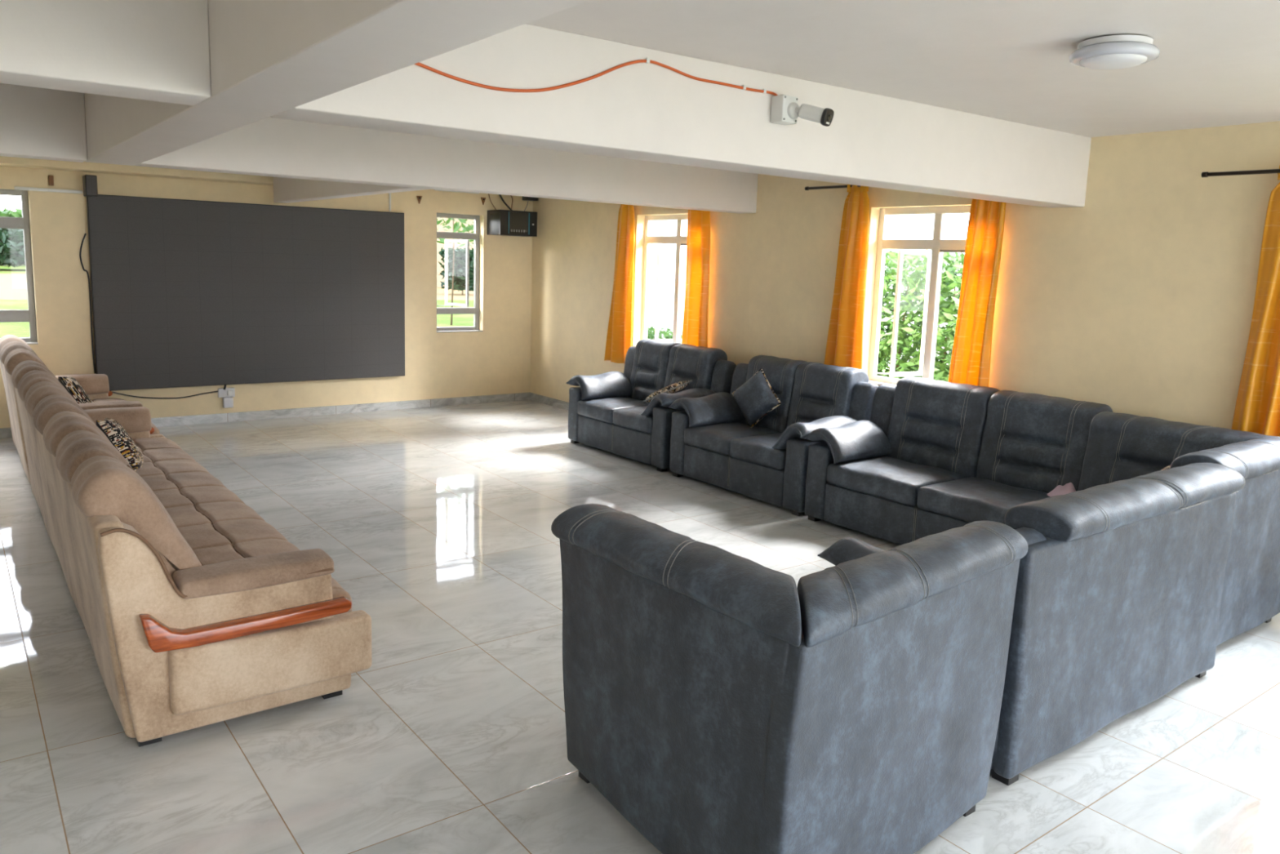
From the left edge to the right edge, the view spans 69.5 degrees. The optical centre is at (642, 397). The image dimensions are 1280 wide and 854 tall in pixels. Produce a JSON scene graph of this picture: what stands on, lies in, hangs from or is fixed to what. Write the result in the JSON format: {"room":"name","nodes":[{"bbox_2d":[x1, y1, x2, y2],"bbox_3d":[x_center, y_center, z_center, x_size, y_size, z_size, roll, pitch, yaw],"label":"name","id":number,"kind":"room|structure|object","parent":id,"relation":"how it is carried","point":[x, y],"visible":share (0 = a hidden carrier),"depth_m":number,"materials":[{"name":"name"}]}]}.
{"room":"lounge","nodes":[
{"label":"lounge","id":0,"kind":"room"},
{"bbox_2d":[0,165,533,428],"bbox_3d":[-5.805,-1.055,9.189,11.089,2.840,0.200,-4,11,-37],"label":"wall","id":1,"kind":"structure","parent":0,"point":[495,360],"depth_m":10.86,"materials":[{"name":"beige paint"}]},
{"bbox_2d":[0,188,38,344],"bbox_3d":[-6.466,-1.227,8.628,1.285,1.480,0.160,-4,11,-37],"label":"window","id":2,"kind":"structure","parent":1,"relation":"in","point":[6,315],"depth_m":8.99,"materials":[{"name":"grey metal"}]},
{"bbox_2d":[13,186,83,193],"bbox_3d":[-5.739,-2.006,8.928,0.560,0.030,0.030,-4,11,-37],"label":"cable trunking","id":3,"kind":"object","parent":1,"relation":"attached to","point":[15,187],"visible":1,"depth_m":8.91,"materials":[{"name":"white plastic"}]},
{"bbox_2d":[48,175,53,186],"bbox_3d":[-5.721,-2.099,8.926,0.040,0.095,0.030,-4,11,-37],"label":"bracket","id":4,"kind":"object","parent":1,"relation":"attached to","point":[51,180],"visible":1,"depth_m":8.91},
{"bbox_2d":[82,174,97,196],"bbox_3d":[-5.415,-2.073,9.048,0.100,0.200,0.214,-4,11,-37],"label":"loudspeaker","id":5,"kind":"object","parent":1,"relation":"attached to","point":[89,182],"visible":1,"depth_m":8.97,"materials":[{"name":"black plastic"}]},
{"bbox_2d":[85,175,97,195],"bbox_3d":[-5.352,-2.059,8.965,0.084,0.180,0.004,-4,11,-37],"label":"speaker grille","id":6,"kind":"object","parent":5,"relation":"attached to","point":[91,180],"depth_m":8.96,"materials":[{"name":"grey fabric"}]},
{"bbox_2d":[0,155,273,185],"bbox_3d":[-7.014,-2.196,7.736,7.560,0.242,0.338,-4,11,-37],"label":"trim","id":7,"kind":"structure","parent":1,"relation":"attached to","point":[85,166],"depth_m":9.10,"materials":[{"name":"beige paint"}]},
{"bbox_2d":[217,386,235,408],"bbox_3d":[-4.576,-0.005,10.137,0.170,0.227,0.075,-4,11,-37],"label":"power socket","id":8,"kind":"object","parent":1,"relation":"attached to","point":[228,393],"visible":1,"depth_m":10.11,"materials":[{"name":"white plastic"}]},
{"bbox_2d":[112,391,217,399],"bbox_3d":[-5.052,-0.040,9.793,1.033,0.117,0.030,-5,11,-37],"label":"power cable","id":9,"kind":"object","parent":8,"relation":"attached to","point":[214,391],"visible":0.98,"depth_m":9.79,"materials":[{"name":"black plastic"}]},
{"bbox_2d":[85,194,404,391],"bbox_3d":[-4.202,-1.138,10.208,3.270,1.960,0.101,-4,11,-37],"label":"led screen","id":10,"kind":"object","parent":1,"relation":"attached to","point":[185,293],"visible":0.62,"depth_m":10.03,"materials":[{"name":"black plastic"}]},
{"bbox_2d":[79,233,95,373],"bbox_3d":[-5.563,-0.936,9.246,0.085,1.403,0.018,-3,10,-30],"label":"cable","id":11,"kind":"object","parent":10,"relation":"attached to","point":[85,234],"visible":1,"depth_m":9.25,"materials":[{"name":"black plastic"}]},
{"bbox_2d":[0,392,529,438],"bbox_3d":[-5.866,0.319,9.246,10.889,0.099,0.012,-4,11,-37],"label":"baseboard","id":12,"kind":"structure","parent":1,"relation":"attached to","point":[5,433],"depth_m":10.83,"materials":[{"name":"tile"}]},
{"bbox_2d":[388,193,391,211],"bbox_3d":[-3.002,-2.329,10.973,0.020,0.220,0.020,-4,11,-37],"label":"cable trunking","id":13,"kind":"object","parent":1,"relation":"attached to","point":[389,194],"visible":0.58,"depth_m":10.97,"materials":[{"name":"white plastic"}]},
{"bbox_2d":[416,195,422,204],"bbox_3d":[-2.704,-2.395,11.186,0.068,0.093,0.026,-4,11,-37],"label":"bracket","id":14,"kind":"object","parent":1,"relation":"attached to","point":[419,197],"visible":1,"depth_m":11.18,"materials":[{"name":"brown wood"}]},
{"bbox_2d":[434,189,479,194],"bbox_3d":[-2.301,-2.566,11.465,0.600,0.030,0.025,-4,11,-37],"label":"cable trunking","id":15,"kind":"object","parent":1,"relation":"attached to","point":[434,189],"visible":0.54,"depth_m":11.45,"materials":[{"name":"white plastic"}]},
{"bbox_2d":[436,213,483,332],"bbox_3d":[-2.491,-1.611,11.905,0.645,1.480,0.634,-4,11,-37],"label":"window","id":16,"kind":"structure","parent":1,"relation":"in","point":[475,310],"depth_m":11.88,"materials":[{"name":"grey metal"}]},
{"bbox_2d":[480,197,485,204],"bbox_3d":[-2.017,-2.488,11.696,0.068,0.093,0.026,-4,11,-37],"label":"bracket","id":17,"kind":"object","parent":1,"relation":"attached to","point":[482,199],"visible":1,"depth_m":11.69,"materials":[{"name":"brown wood"}]},
{"bbox_2d":[487,209,537,236],"bbox_3d":[-1.667,-2.225,11.797,0.533,0.310,0.360,-4,11,-37],"label":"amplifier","id":18,"kind":"object","parent":1,"relation":"attached to","point":[500,222],"visible":1,"depth_m":11.66,"materials":[{"name":"black plastic"}]},
{"bbox_2d":[498,194,512,210],"bbox_3d":[-1.763,-2.514,11.788,0.251,0.269,0.080,4,9,13],"label":"cable","id":19,"kind":"object","parent":18,"relation":"attached to","point":[500,196],"visible":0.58,"depth_m":11.80,"materials":[{"name":"black plastic"}]},
{"bbox_2d":[522,196,538,200],"bbox_3d":[-1.458,-2.664,12.001,0.150,0.201,0.170,-4,11,-37],"label":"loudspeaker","id":20,"kind":"object","parent":1,"relation":"attached to","point":[524,198],"visible":0.44,"depth_m":11.96,"materials":[{"name":"black plastic"}]},
{"bbox_2d":[0,400,1279,853],"bbox_3d":[-1.579,1.402,3.655,11.289,0.120,14.668,-4,11,-37],"label":"floor","id":21,"kind":"structure","parent":0,"point":[435,522],"depth_m":3.96,"materials":[{"name":"stone"}]},
{"bbox_2d":[0,334,164,484],"bbox_3d":[-4.954,0.034,8.062,1.045,1.073,2.218,-4,11,-37],"label":"sofa","id":22,"kind":"object","parent":21,"relation":"on","point":[14,350],"visible":0.21,"depth_m":7.62,"materials":[{"name":"brown fabric"}]},
{"bbox_2d":[0,334,48,374],"bbox_3d":[-5.147,-0.129,7.886,0.546,0.713,1.760,-4,11,-37],"label":"cushion","id":23,"kind":"object","parent":22,"relation":"on","point":[14,350],"depth_m":7.49,"materials":[{"name":"brown fabric"}]},
{"bbox_2d":[57,376,92,403],"bbox_3d":[-4.879,-0.023,7.957,0.226,0.377,0.439,-2,9,-23],"label":"patterned pillow","id":24,"kind":"object","parent":22,"relation":"on","point":[70,384],"visible":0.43,"depth_m":7.81,"materials":[{"name":"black fabric"}]},
{"bbox_2d":[54,373,109,394],"bbox_3d":[-5.459,-0.124,8.838,0.585,0.185,0.267,-4,11,-37],"label":"armrest","id":25,"kind":"object","parent":22,"relation":"on","point":[92,384],"depth_m":8.85,"materials":[{"name":"brown fabric"}]},
{"bbox_2d":[78,400,142,409],"bbox_3d":[-4.332,0.132,7.365,0.585,0.185,0.267,-4,11,-37],"label":"cushion","id":26,"kind":"object","parent":22,"relation":"on","point":[124,403],"depth_m":7.33,"materials":[{"name":"brown fabric"}]},
{"bbox_2d":[11,360,372,746],"bbox_3d":[-2.913,0.497,5.395,1.046,1.073,4.538,-4,11,-37],"label":"sofa","id":27,"kind":"object","parent":21,"relation":"on","point":[194,611],"visible":0.98,"depth_m":3.71,"materials":[{"name":"brown fabric"}]},
{"bbox_2d":[11,360,202,577],"bbox_3d":[-3.106,0.335,5.219,0.547,0.713,4.080,-4,11,-37],"label":"cushion","id":28,"kind":"object","parent":27,"relation":"on","point":[82,477],"depth_m":3.97,"materials":[{"name":"brown fabric"}]},
{"bbox_2d":[84,406,151,433],"bbox_3d":[-4.116,0.181,7.083,0.585,0.185,0.267,-4,11,-37],"label":"cushion","id":29,"kind":"object","parent":27,"relation":"on","point":[136,420],"depth_m":7.09,"materials":[{"name":"brown fabric"}]},
{"bbox_2d":[95,417,143,471],"bbox_3d":[-3.394,0.307,5.998,0.240,0.397,0.462,-2,9,-23],"label":"patterned pillow","id":30,"kind":"object","parent":27,"relation":"on","point":[116,433],"visible":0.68,"depth_m":5.86,"materials":[{"name":"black fabric"}]},
{"bbox_2d":[172,548,334,599],"bbox_3d":[-1.593,0.754,3.786,0.585,0.185,0.267,-4,11,-37],"label":"cushion","id":31,"kind":"object","parent":27,"relation":"on","point":[305,574],"depth_m":3.71,"materials":[{"name":"brown fabric"}]},
{"bbox_2d":[566,338,736,471],"bbox_3d":[0.076,0.009,9.276,0.984,1.096,1.632,-4,11,-37],"label":"sofa","id":32,"kind":"object","parent":21,"relation":"on","point":[607,411],"visible":0.75,"depth_m":9.15,"materials":[{"name":"black leather"}]},
{"bbox_2d":[566,371,632,399],"bbox_3d":[-0.419,-0.134,9.698,0.708,0.258,0.332,-4,11,-37],"label":"armrest","id":33,"kind":"object","parent":32,"relation":"on","point":[611,384],"depth_m":9.59,"materials":[{"name":"black leather"}]},
{"bbox_2d":[577,396,649,423],"bbox_3d":[-0.244,0.110,9.436,0.646,0.178,0.624,-4,11,-37],"label":"seat cushion","id":34,"kind":"object","parent":32,"relation":"on","point":[598,410],"depth_m":9.29,"materials":[{"name":"grey leather"}]},
{"bbox_2d":[613,405,653,433],"bbox_3d":[0.130,0.195,8.948,0.646,0.178,0.604,-4,11,-37],"label":"seat cushion","id":35,"kind":"object","parent":32,"relation":"on","point":[632,419],"depth_m":8.76,"materials":[{"name":"grey leather"}]},
{"bbox_2d":[629,338,680,400],"bbox_3d":[0.148,-0.238,9.669,0.367,0.716,0.572,-4,11,-37],"label":"cushion","id":36,"kind":"object","parent":32,"relation":"on","point":[651,357],"depth_m":9.57,"materials":[{"name":"black leather"}]},
{"bbox_2d":[642,380,692,402],"bbox_3d":[0.239,-0.060,8.981,0.342,0.253,0.417,-4,10,-35],"label":"patterned cushion","id":37,"kind":"object","parent":32,"relation":"on","point":[674,388],"visible":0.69,"depth_m":8.86,"materials":[{"name":"multicoloured fabric"}]},
{"bbox_2d":[641,387,715,416],"bbox_3d":[0.364,0.043,8.675,0.708,0.258,0.332,-4,11,-37],"label":"armrest","id":38,"kind":"object","parent":32,"relation":"on","point":[659,405],"depth_m":8.51,"materials":[{"name":"grey leather"}]},
{"bbox_2d":[663,343,727,393],"bbox_3d":[0.509,-0.156,9.196,0.369,0.717,0.612,-4,11,-37],"label":"cushion","id":39,"kind":"object","parent":32,"relation":"on","point":[683,362],"depth_m":9.06,"materials":[{"name":"black leather"}]},
{"bbox_2d":[668,355,878,515],"bbox_3d":[1.106,0.243,7.931,0.984,1.095,1.632,-4,11,-37],"label":"sofa","id":40,"kind":"object","parent":21,"relation":"on","point":[713,442],"visible":0.78,"depth_m":7.76,"materials":[{"name":"black leather"}]},
{"bbox_2d":[669,392,743,426],"bbox_3d":[0.611,0.099,8.353,0.708,0.258,0.332,-4,11,-37],"label":"armrest","id":41,"kind":"object","parent":40,"relation":"on","point":[717,408],"depth_m":8.23,"materials":[{"name":"grey leather"}]},
{"bbox_2d":[684,422,779,455],"bbox_3d":[0.783,0.343,8.095,0.646,0.178,0.594,-4,11,-37],"label":"seat cushion","id":42,"kind":"object","parent":40,"relation":"on","point":[713,438],"depth_m":7.98,"materials":[{"name":"grey leather"}]},
{"bbox_2d":[732,368,781,427],"bbox_3d":[1.000,0.004,8.126,0.536,0.531,0.217,8,10,35],"label":"throw pillow","id":43,"kind":"object","parent":40,"relation":"on","point":[756,397],"visible":1,"depth_m":8.04,"materials":[{"name":"grey leather"}]},
{"bbox_2d":[729,432,786,470],"bbox_3d":[1.147,0.426,7.619,0.646,0.178,0.604,-4,11,-37],"label":"seat cushion","id":44,"kind":"object","parent":40,"relation":"on","point":[761,451],"depth_m":7.45,"materials":[{"name":"grey leather"}]},
{"bbox_2d":[739,355,807,433],"bbox_3d":[1.192,-0.001,8.304,0.367,0.716,0.582,-4,11,-37],"label":"cushion","id":45,"kind":"object","parent":40,"relation":"on","point":[780,373],"depth_m":8.11,"materials":[{"name":"grey leather"}]},
{"bbox_2d":[772,415,857,448],"bbox_3d":[1.393,0.277,7.330,0.708,0.258,0.332,-4,11,-37],"label":"armrest","id":46,"kind":"object","parent":40,"relation":"on","point":[793,437],"depth_m":7.17,"materials":[{"name":"grey leather"}]},
{"bbox_2d":[786,361,868,428],"bbox_3d":[1.556,0.082,7.827,0.371,0.716,0.612,-4,11,-37],"label":"cushion","id":47,"kind":"object","parent":40,"relation":"on","point":[816,390],"depth_m":7.73,"materials":[{"name":"grey leather"}]},
{"bbox_2d":[551,503,1028,853],"bbox_3d":[0.532,0.943,3.269,1.318,1.040,1.210,-4,11,-37],"label":"seat","id":48,"kind":"object","parent":21,"relation":"on","point":[719,703],"visible":1,"depth_m":2.81,"materials":[{"name":"grey leather"}]},
{"bbox_2d":[551,503,801,646],"bbox_3d":[0.169,0.784,2.971,0.388,0.662,1.180,-4,11,-37],"label":"cushion","id":49,"kind":"object","parent":48,"relation":"on","point":[628,580],"depth_m":2.88,"materials":[{"name":"grey leather"}]},
{"bbox_2d":[796,520,1028,648],"bbox_3d":[0.771,0.806,2.955,1.270,0.661,0.345,-6,11,-42],"label":"cushion","id":50,"kind":"object","parent":48,"relation":"on","point":[953,588],"depth_m":2.83,"materials":[{"name":"grey leather"}]},
{"bbox_2d":[804,376,1112,545],"bbox_3d":[2.163,0.482,6.551,0.987,1.096,1.844,-4,11,-37],"label":"sofa","id":51,"kind":"object","parent":21,"relation":"on","point":[931,456],"visible":0.87,"depth_m":6.50,"materials":[{"name":"black leather"}]},
{"bbox_2d":[805,420,891,463],"bbox_3d":[1.604,0.325,7.055,0.708,0.258,0.332,-4,11,-37],"label":"armrest","id":52,"kind":"object","parent":51,"relation":"on","point":[860,441],"depth_m":6.94,"materials":[{"name":"grey leather"}]},
{"bbox_2d":[826,456,967,506],"bbox_3d":[1.842,0.584,6.710,0.646,0.178,0.794,-4,11,-37],"label":"seat cushion","id":53,"kind":"object","parent":51,"relation":"on","point":[895,481],"depth_m":6.59,"materials":[{"name":"grey leather"}]},
{"bbox_2d":[884,376,1000,477],"bbox_3d":[2.246,0.239,6.924,0.371,0.716,0.797,-4,11,-37],"label":"cushion","id":54,"kind":"object","parent":51,"relation":"on","point":[941,424],"depth_m":6.80,"materials":[{"name":"grey leather"}]},
{"bbox_2d":[916,476,1049,524],"bbox_3d":[2.328,0.694,6.075,0.646,0.178,0.809,-4,11,-37],"label":"seat cushion","id":55,"kind":"object","parent":51,"relation":"on","point":[957,500],"depth_m":6.04,"materials":[{"name":"grey leather"}]},
{"bbox_2d":[976,390,1112,493],"bbox_3d":[2.725,0.347,6.299,0.371,0.718,0.777,-4,11,-37],"label":"cushion","id":56,"kind":"object","parent":51,"relation":"on","point":[1035,442],"depth_m":6.22,"materials":[{"name":"grey leather"}]},
{"bbox_2d":[1047,482,1075,496],"bbox_3d":[2.788,0.588,6.024,0.198,0.099,0.308,10,12,44],"label":"folded cloth","id":57,"kind":"object","parent":51,"relation":"on","point":[1067,488],"visible":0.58,"depth_m":5.98,"materials":[{"name":"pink fabric"}]},
{"bbox_2d":[817,462,1245,785],"bbox_3d":[1.810,0.830,4.290,1.811,1.049,1.044,-4,11,-37],"label":"sofa","id":58,"kind":"object","parent":21,"relation":"on","point":[1117,597],"visible":0.74,"depth_m":3.75,"materials":[{"name":"grey leather"}]},
{"bbox_2d":[819,537,885,565],"bbox_3d":[1.125,0.767,3.962,0.332,0.258,0.708,-4,11,-37],"label":"armrest","id":59,"kind":"object","parent":58,"relation":"on","point":[846,548],"depth_m":4.05,"materials":[{"name":"grey leather"}]},
{"bbox_2d":[1004,478,1182,541],"bbox_3d":[1.834,0.704,3.858,0.927,0.668,0.371,-4,11,-37],"label":"cushion","id":60,"kind":"object","parent":58,"relation":"on","point":[1135,509],"depth_m":3.66,"materials":[{"name":"grey leather"}]},
{"bbox_2d":[1132,462,1244,506],"bbox_3d":[2.472,0.654,4.338,0.657,0.669,0.371,-4,11,-37],"label":"cushion","id":61,"kind":"object","parent":58,"relation":"on","point":[1197,484],"depth_m":4.19,"materials":[{"name":"grey leather"}]},
{"bbox_2d":[1077,411,1279,645],"bbox_3d":[2.907,0.711,5.282,1.154,1.065,1.147,-4,11,-37],"label":"seat","id":62,"kind":"object","parent":21,"relation":"on","point":[1120,446],"visible":0.41,"depth_m":5.00,"materials":[{"name":"grey leather"}]},
{"bbox_2d":[1159,464,1170,471],"bbox_3d":[2.961,0.572,5.327,0.209,0.404,0.452,10,12,44],"label":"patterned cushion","id":63,"kind":"object","parent":62,"relation":"on","point":[1168,466],"visible":0.02,"depth_m":5.28,"materials":[{"name":"fabric"}]},
{"bbox_2d":[1077,411,1279,490],"bbox_3d":[3.223,0.499,5.494,0.371,0.687,1.108,-4,11,-37],"label":"cushion","id":64,"kind":"object","parent":62,"relation":"on","point":[1120,446],"depth_m":5.59,"materials":[{"name":"grey leather"}]},
{"bbox_2d":[1169,437,1279,479],"bbox_3d":[3.145,0.577,4.948,1.111,0.687,0.371,-4,11,-37],"label":"cushion","id":65,"kind":"object","parent":62,"relation":"on","point":[1255,458],"depth_m":4.69,"materials":[{"name":"grey leather"}]},
{"bbox_2d":[526,0,1279,137],"bbox_3d":[-1.481,-1.539,3.219,11.289,0.150,14.668,-4,11,-37],"label":"ceiling","id":66,"kind":"structure","parent":0,"point":[1217,64],"depth_m":3.88,"materials":[{"name":"white paint"}]},
{"bbox_2d":[0,83,87,162],"bbox_3d":[-5.556,-1.497,4.024,5.369,0.440,0.230,-4,10,-36],"label":"beam","id":67,"kind":"structure","parent":66,"relation":"attached to","point":[36,122],"depth_m":5.40,"materials":[{"name":"white paint"}]},
{"bbox_2d":[0,0,211,105],"bbox_3d":[-3.633,-1.061,1.510,5.367,0.440,0.280,-4,11,-37],"label":"ceiling beam","id":68,"kind":"structure","parent":66,"relation":"attached to","point":[158,51],"depth_m":2.88,"materials":[{"name":"white paint"}]},
{"bbox_2d":[84,0,590,165],"bbox_3d":[-0.239,-0.977,1.706,0.273,0.440,10.240,-4,11,-37],"label":"ceiling beam","id":69,"kind":"structure","parent":66,"relation":"attached to","point":[268,58],"depth_m":2.56,"materials":[{"name":"white paint"}]},
{"bbox_2d":[273,177,432,203],"bbox_3d":[-2.761,-2.057,8.424,0.145,0.440,3.740,-4,11,-37],"label":"beam","id":70,"kind":"structure","parent":66,"relation":"attached to","point":[286,190],"depth_m":8.70,"materials":[{"name":"white paint"}]},
{"bbox_2d":[1069,35,1159,69],"bbox_3d":[1.883,-1.371,3.688,0.326,0.094,0.326,-4,11,-37],"label":"ceiling lamp","id":71,"kind":"object","parent":66,"relation":"attached to","point":[1113,51],"visible":1,"depth_m":3.59,"materials":[{"name":"white plastic"}]},
{"bbox_2d":[1080,53,1147,69],"bbox_3d":[1.882,-1.339,3.693,0.244,0.028,0.244,-4,11,-37],"label":"diffuser","id":72,"kind":"object","parent":71,"relation":"attached to","point":[1101,61],"depth_m":3.64,"materials":[{"name":"white plastic"}]},
{"bbox_2d":[529,121,1279,429],"bbox_3d":[2.893,-0.407,6.763,0.200,2.840,14.268,-4,11,-37],"label":"wall","id":73,"kind":"structure","parent":0,"point":[1138,299],"depth_m":6.47,"materials":[{"name":"beige paint"}]},
{"bbox_2d":[134,116,758,213],"bbox_3d":[-1.051,-1.836,7.317,5.271,0.440,0.240,-5,11,-37],"label":"beam","id":74,"kind":"structure","parent":73,"relation":"attached to","point":[273,147],"depth_m":6.90,"materials":[{"name":"white paint"}]},
{"bbox_2d":[529,392,568,410],"bbox_3d":[2.764,0.954,6.900,0.012,0.099,14.268,-4,11,-37],"label":"baseboard","id":75,"kind":"structure","parent":73,"relation":"attached to","point":[533,397],"depth_m":12.09,"materials":[{"name":"tile"}]},
{"bbox_2d":[414,57,777,96],"bbox_3d":[-0.125,-1.368,3.976,1.931,0.232,0.035,-4,10,-35],"label":"cable","id":76,"kind":"object","parent":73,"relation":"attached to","point":[646,60],"visible":0.94,"depth_m":3.90,"materials":[{"name":"orange plastic"}]},
{"bbox_2d":[633,213,688,346],"bbox_3d":[0.519,-1.250,10.146,0.576,1.480,1.240,-4,11,-37],"label":"window","id":77,"kind":"structure","parent":73,"relation":"in","point":[680,240],"depth_m":10.27,"materials":[{"name":"white metal"}]},
{"bbox_2d":[270,23,1091,208],"bbox_3d":[0.821,-1.399,4.872,5.275,0.464,0.310,-4,10,-36],"label":"beam","id":78,"kind":"structure","parent":73,"relation":"attached to","point":[650,112],"depth_m":4.28,"materials":[{"name":"white paint"}]},
{"bbox_2d":[770,94,834,126],"bbox_3d":[0.772,-1.388,4.475,0.301,0.151,0.122,8,10,36],"label":"security camera","id":79,"kind":"object","parent":78,"relation":"attached to","point":[785,109],"visible":1,"depth_m":4.47,"materials":[{"name":"white plastic"}]},
{"bbox_2d":[804,184,860,190],"bbox_3d":[2.158,-1.699,7.343,0.114,0.046,2.240,-4,11,-37],"label":"curtain rod","id":80,"kind":"object","parent":73,"relation":"attached to","point":[851,185],"visible":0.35,"depth_m":7.98,"materials":[{"name":"brown metal"}]},
{"bbox_2d":[824,184,869,369],"bbox_3d":[1.750,-0.889,7.895,0.106,1.915,0.444,-3,10,-30],"label":"curtain","id":81,"kind":"object","parent":80,"relation":"hanging from","point":[844,346],"visible":0.83,"depth_m":7.85,"materials":[{"name":"orange fabric"}]},
{"bbox_2d":[948,198,1006,386],"bbox_3d":[2.492,-0.722,6.931,0.117,1.915,0.384,-4,11,-37],"label":"curtain","id":82,"kind":"object","parent":80,"relation":"hanging from","point":[971,358],"visible":0.71,"depth_m":6.88,"materials":[{"name":"orange fabric"}]},
{"bbox_2d":[868,205,970,386],"bbox_3d":[2.476,-0.803,7.567,0.548,1.480,1.185,-4,11,-37],"label":"window","id":83,"kind":"structure","parent":73,"relation":"in","point":[939,245],"depth_m":7.73,"materials":[{"name":"white metal"}]},
{"bbox_2d":[1201,168,1279,177],"bbox_3d":[4.140,-1.199,4.758,0.114,0.046,2.290,-4,11,-37],"label":"curtain rod","id":84,"kind":"object","parent":73,"relation":"attached to","point":[1270,171],"visible":1,"depth_m":5.46,"materials":[{"name":"brown metal"}]},
{"bbox_2d":[1231,164,1279,436],"bbox_3d":[3.708,-0.419,5.330,0.113,1.865,0.435,-4,11,-37],"label":"curtain","id":85,"kind":"object","parent":84,"relation":"hanging from","point":[1257,406],"visible":0.73,"depth_m":5.42,"materials":[{"name":"orange fabric"}]},
{"bbox_3d":[0.192,-2.145,9.912,0.114,0.046,2.310,-4,11,-37],"label":"curtain rod","id":86,"kind":"object","parent":73,"relation":"attached to","visible":0},
{"bbox_2d":[604,204,634,363],"bbox_3d":[-0.252,-1.344,10.515,0.113,1.915,0.504,-3,10,-32],"label":"curtain","id":87,"kind":"object","parent":86,"relation":"hanging from","point":[619,336],"visible":0.79,"depth_m":10.48,"materials":[{"name":"orange fabric"}]},
{"bbox_2d":[681,209,710,347],"bbox_3d":[0.546,-1.163,9.469,0.120,1.915,0.428,-4,11,-37],"label":"curtain","id":88,"kind":"object","parent":86,"relation":"hanging from","point":[695,316],"visible":0.59,"depth_m":9.43,"materials":[{"name":"orange fabric"}]},
{"label":"outside","id":89,"kind":"structure","parent":0,"visible":0},
{"bbox_2d":[0,264,959,380],"bbox_3d":[-24.229,-6.870,56.533,150.000,0.149,180.000,-4,11,-37],"label":"lawn","id":90,"kind":"structure","parent":89,"point":[13,283],"depth_m":37.30,"materials":[{"name":"green plant"}]},
{"bbox_2d":[0,205,22,217],"bbox_3d":[-59.723,-13.670,76.496,32.137,5.344,6.208,-4,11,-37],"label":"tree line","id":91,"kind":"object","parent":90,"relation":"on","point":[6,212],"visible":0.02,"depth_m":78.48,"materials":[{"name":"green plant"}]},
{"bbox_2d":[0,228,25,267],"bbox_3d":[-47.724,-11.087,66.955,14.223,3.594,6.751,-4,11,-37],"label":"bush","id":92,"kind":"object","parent":90,"relation":"on","point":[11,240],"visible":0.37,"depth_m":66.07,"materials":[{"name":"green plant"}]},
{"bbox_2d":[436,217,474,287],"bbox_3d":[-11.177,-11.119,68.326,15.100,5.650,8.600,-4,11,-37],"label":"building","id":93,"kind":"structure","parent":90,"relation":"on","point":[439,246],"depth_m":61.90,"materials":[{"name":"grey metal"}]},
{"bbox_2d":[436,217,474,324],"bbox_3d":[-5.912,-5.665,28.848,5.187,6.788,4.082,-4,11,-37],"label":"tree","id":94,"kind":"object","parent":90,"relation":"on","point":[456,227],"visible":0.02,"depth_m":28.85,"materials":[{"name":"green plant"}]},
{"bbox_2d":[437,246,474,294],"bbox_3d":[-10.157,-7.108,51.673,2.264,2.675,1.933,-4,11,-37],"label":"bush","id":95,"kind":"object","parent":90,"relation":"on","point":[460,261],"visible":0.75,"depth_m":51.16,"materials":[{"name":"green plant"}]},
{"bbox_2d":[647,325,682,342],"bbox_3d":[-0.044,-1.221,20.604,0.929,0.820,2.956,-4,11,-37],"label":"shrub","id":96,"kind":"object","parent":90,"relation":"on","point":[651,332],"visible":0.1,"depth_m":19.79,"materials":[{"name":"green plant"}]},
{"bbox_2d":[647,213,959,368],"bbox_3d":[1.886,-3.899,24.600,5.600,5.050,12.100,-4,11,-37],"label":"sky","id":97,"kind":"structure","parent":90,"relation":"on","point":[899,226],"depth_m":22.00,"materials":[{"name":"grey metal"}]},
{"bbox_2d":[876,249,964,382],"bbox_3d":[3.339,-0.634,11.665,1.591,2.486,4.262,-4,11,-37],"label":"hedge","id":98,"kind":"object","parent":90,"relation":"on","point":[914,282],"visible":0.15,"depth_m":11.03,"materials":[{"name":"green plant"}]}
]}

